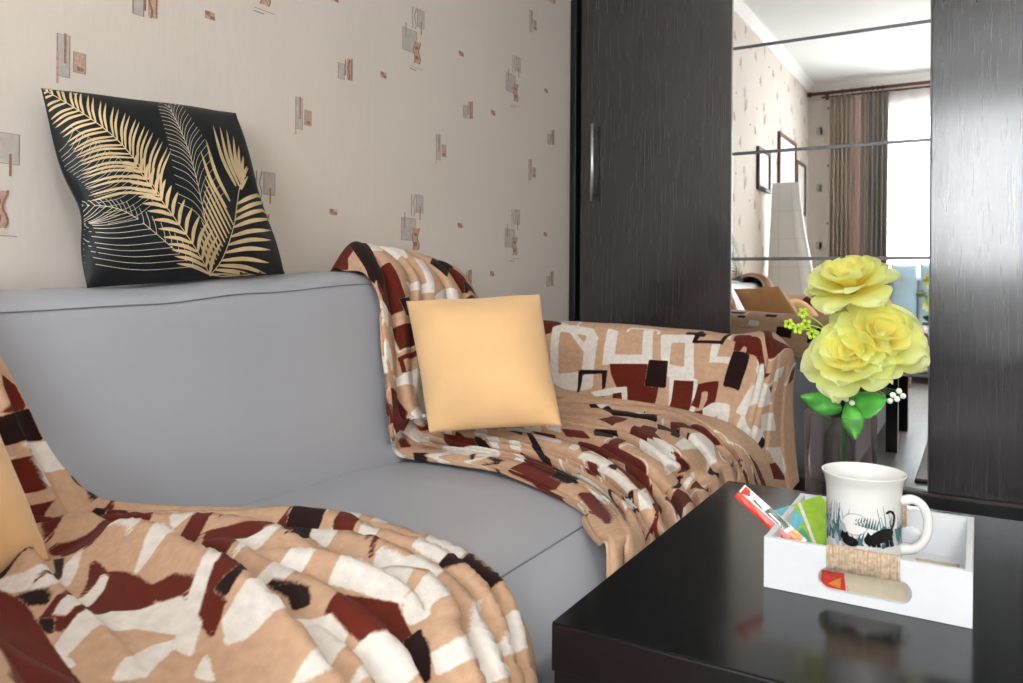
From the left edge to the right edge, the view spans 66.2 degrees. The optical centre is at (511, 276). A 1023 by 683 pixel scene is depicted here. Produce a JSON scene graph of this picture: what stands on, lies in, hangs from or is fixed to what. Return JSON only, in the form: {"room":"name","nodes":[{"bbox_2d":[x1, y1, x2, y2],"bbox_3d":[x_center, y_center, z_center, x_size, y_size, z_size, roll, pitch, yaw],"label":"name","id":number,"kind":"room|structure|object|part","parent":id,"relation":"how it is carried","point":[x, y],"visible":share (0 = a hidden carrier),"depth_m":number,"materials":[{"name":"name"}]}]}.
{"room":"living room","nodes":[
{"label":"living room","id":0,"kind":"room"},
{"bbox_2d":[0,0,570,320],"bbox_3d":[-0.935,-0.481,1.159,0.121,2.550,5.770,0,0,31],"label":"wall","id":1,"kind":"structure","parent":0,"point":[436,129],"depth_m":1.92,"materials":[{"name":"paper"}]},
{"bbox_3d":[0.331,0.852,0.399,3.090,0.100,5.770,0,0,31],"label":"floor","id":2,"kind":"structure","parent":0,"visible":0},
{"bbox_2d":[0,271,605,682],"bbox_3d":[-0.152,0.393,1.406,0.894,0.811,2.247,0,0,31],"label":"sofa","id":3,"kind":"object","parent":2,"relation":"on","point":[267,390],"visible":0.23,"depth_m":1.28,"materials":[{"name":"fabric"}]},
{"bbox_2d":[41,88,284,287],"bbox_3d":[-0.597,-0.156,1.410,0.149,0.348,0.427,0,0,31],"label":"throw pillow","id":4,"kind":"object","parent":3,"relation":"on","point":[162,192],"visible":1,"depth_m":1.33,"materials":[{"name":"black fabric"}]},
{"bbox_3d":[-0.446,0.243,1.534,0.256,0.514,1.820,0,0,31],"label":"backrest","id":5,"kind":"part","parent":3,"relation":"part of","materials":[{"name":"grey fabric"}]},
{"bbox_2d":[0,355,537,682],"bbox_3d":[-0.508,0.280,0.749,1.003,0.635,0.869,0,0,31],"label":"throw","id":6,"kind":"object","parent":3,"relation":"on","point":[126,592],"visible":0.97,"depth_m":0.75,"materials":[{"name":"multicoloured fabric"}]},
{"bbox_2d":[0,435,49,572],"bbox_3d":[-0.617,0.217,0.769,0.214,0.189,0.261,0,0,31],"label":"throw pillow","id":7,"kind":"object","parent":6,"relation":"on","point":[19,531],"visible":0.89,"depth_m":0.81,"materials":[{"name":"beige fabric"}]},
{"bbox_2d":[241,460,605,682],"bbox_3d":[-0.117,0.475,1.279,0.703,0.227,1.640,0,0,31],"label":"seat cushion","id":8,"kind":"object","parent":3,"relation":"on","point":[539,544],"depth_m":1.23,"materials":[{"name":"grey fabric"}]},
{"bbox_2d":[330,241,798,577],"bbox_3d":[0.090,0.238,1.798,0.938,0.628,1.359,0,0,31],"label":"throw","id":9,"kind":"object","parent":3,"relation":"on","point":[655,420],"visible":0.79,"depth_m":1.74,"materials":[{"name":"multicoloured fabric"}]},
{"bbox_2d":[406,294,561,432],"bbox_3d":[-0.066,0.175,1.621,0.324,0.275,0.210,0,0,-2],"label":"throw pillow","id":10,"kind":"object","parent":9,"relation":"on","point":[483,362],"visible":1,"depth_m":1.56,"materials":[{"name":"beige fabric"}]},
{"bbox_2d":[569,0,1022,521],"bbox_3d":[1.172,-0.372,2.759,1.857,2.360,0.653,0,0,31],"label":"wardrobe","id":11,"kind":"object","parent":2,"relation":"on","point":[722,152],"visible":0.59,"depth_m":2.53,"materials":[{"name":"black wood"}]},
{"bbox_3d":[0.305,-0.422,2.918,0.012,0.285,0.039,0,0,31],"label":"handle","id":12,"kind":"part","parent":11,"relation":"part of","materials":[{"name":"silver metal"}]},
{"bbox_3d":[0.511,-0.430,2.830,0.568,2.150,0.022,0,0,31],"label":"door","id":13,"kind":"part","parent":11,"relation":"part of","materials":[{"name":"black wood"}]},
{"bbox_3d":[1.006,0.120,2.526,0.594,0.346,0.006,0,0,31],"label":"mirror panel","id":14,"kind":"part","parent":11,"relation":"part of","materials":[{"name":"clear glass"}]},
{"bbox_3d":[1.008,-0.236,2.526,0.594,0.346,0.006,0,0,31],"label":"mirror panel","id":15,"kind":"part","parent":11,"relation":"part of","materials":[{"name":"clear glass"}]},
{"bbox_3d":[1.011,-0.595,2.526,0.594,0.348,0.006,0,0,31],"label":"mirror panel","id":16,"kind":"part","parent":11,"relation":"part of","materials":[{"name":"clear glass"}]},
{"bbox_3d":[1.016,-0.426,2.535,0.601,2.150,0.015,0,0,31],"label":"door","id":17,"kind":"part","parent":11,"relation":"part of","materials":[{"name":"silver metal"}]},
{"bbox_3d":[1.013,-0.952,2.526,0.594,0.346,0.006,0,0,31],"label":"mirror panel","id":18,"kind":"part","parent":11,"relation":"part of","materials":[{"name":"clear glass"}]},
{"bbox_3d":[1.004,0.473,2.526,0.594,0.338,0.006,0,0,31],"label":"mirror panel","id":19,"kind":"part","parent":11,"relation":"part of","materials":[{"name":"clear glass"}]},
{"bbox_3d":[1.040,0.676,2.550,1.807,0.051,0.110,0,0,31],"label":"rail","id":20,"kind":"part","parent":11,"relation":"part of","materials":[{"name":"black wood"}]},
{"bbox_3d":[1.538,-0.423,2.218,0.620,2.150,0.022,0,0,31],"label":"door","id":21,"kind":"part","parent":11,"relation":"part of","materials":[{"name":"black wood"}]},
{"bbox_3d":[0.663,0.799,0.882,0.675,0.010,1.600,0,0,31],"label":"rug","id":22,"kind":"object","parent":2,"relation":"on","visible":0},
{"bbox_2d":[552,481,1022,682],"bbox_3d":[0.494,0.578,0.905,0.671,0.450,0.652,0,0,31],"label":"coffee table","id":23,"kind":"object","parent":22,"relation":"on","point":[694,605],"visible":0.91,"depth_m":0.79,"materials":[{"name":"black wood"}]},
{"bbox_3d":[0.076,0.601,0.806,0.050,0.400,0.050,0,0,31],"label":"leg","id":24,"kind":"part","parent":23,"relation":"part of","materials":[{"name":"black wood"}]},
{"bbox_2d":[805,408,876,493],"bbox_3d":[0.490,0.278,1.171,0.100,0.150,0.100,0,0,31],"label":"glass vase","id":25,"kind":"object","parent":23,"relation":"on","point":[807,414],"visible":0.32,"depth_m":1.17,"materials":[{"name":"clear glass"}]},
{"bbox_2d":[784,255,929,461],"bbox_3d":[0.502,0.152,1.153,0.195,0.368,0.137,0,0,31],"label":"roses","id":26,"kind":"object","parent":25,"relation":"in","point":[869,343],"visible":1,"depth_m":1.13,"materials":[{"name":"yellow plant"}]},
{"bbox_3d":[0.515,0.182,1.163,0.053,0.307,0.033,0,0,-3],"label":"stem","id":27,"kind":"part","parent":26,"relation":"part of","materials":[{"name":"green plant"}]},
{"bbox_2d":[764,493,973,628],"bbox_3d":[0.428,0.323,0.929,0.204,0.060,0.218,0,0,31],"label":"storage box","id":28,"kind":"object","parent":23,"relation":"on","point":[936,592],"visible":0.59,"depth_m":0.85,"materials":[{"name":"white paint"}]},
{"bbox_2d":[735,485,806,541],"bbox_3d":[0.310,0.290,0.943,0.086,0.067,0.009,0,0,39],"label":"sachet","id":29,"kind":"object","parent":28,"relation":"on","point":[747,497],"visible":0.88,"depth_m":0.94,"materials":[{"name":"red paper"}]},
{"bbox_2d":[774,495,825,544],"bbox_3d":[0.373,0.311,0.981,0.061,0.059,0.077,0,0,-10],"label":"sachet","id":30,"kind":"object","parent":28,"relation":"in","point":[809,518],"visible":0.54,"depth_m":0.99,"materials":[{"name":"paper"}]},
{"bbox_2d":[820,569,907,601],"bbox_3d":[0.385,0.340,0.860,0.088,0.017,0.023,0,0,28],"label":"sachet","id":31,"kind":"object","parent":28,"relation":"in","point":[876,587],"visible":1,"depth_m":0.86,"materials":[{"name":"beige paper"}]},
{"bbox_2d":[821,462,932,579],"bbox_3d":[0.419,0.288,0.923,0.104,0.119,0.092,0,0,-8],"label":"mug","id":32,"kind":"object","parent":28,"relation":"in","point":[865,501],"visible":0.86,"depth_m":0.89,"materials":[{"name":"white ceramic"}]},
{"bbox_3d":[0.460,0.285,0.894,0.035,0.071,0.012,0,0,31],"label":"handle","id":33,"kind":"part","parent":32,"relation":"part of","materials":[{"name":"white ceramic"}]},
{"bbox_2d":[916,558,959,567],"bbox_3d":[0.498,0.343,0.918,0.046,0.006,0.055,0,0,28],"label":"sachet","id":34,"kind":"object","parent":28,"relation":"in","point":[917,559],"visible":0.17,"depth_m":0.93,"materials":[{"name":"paper"}]}
]}

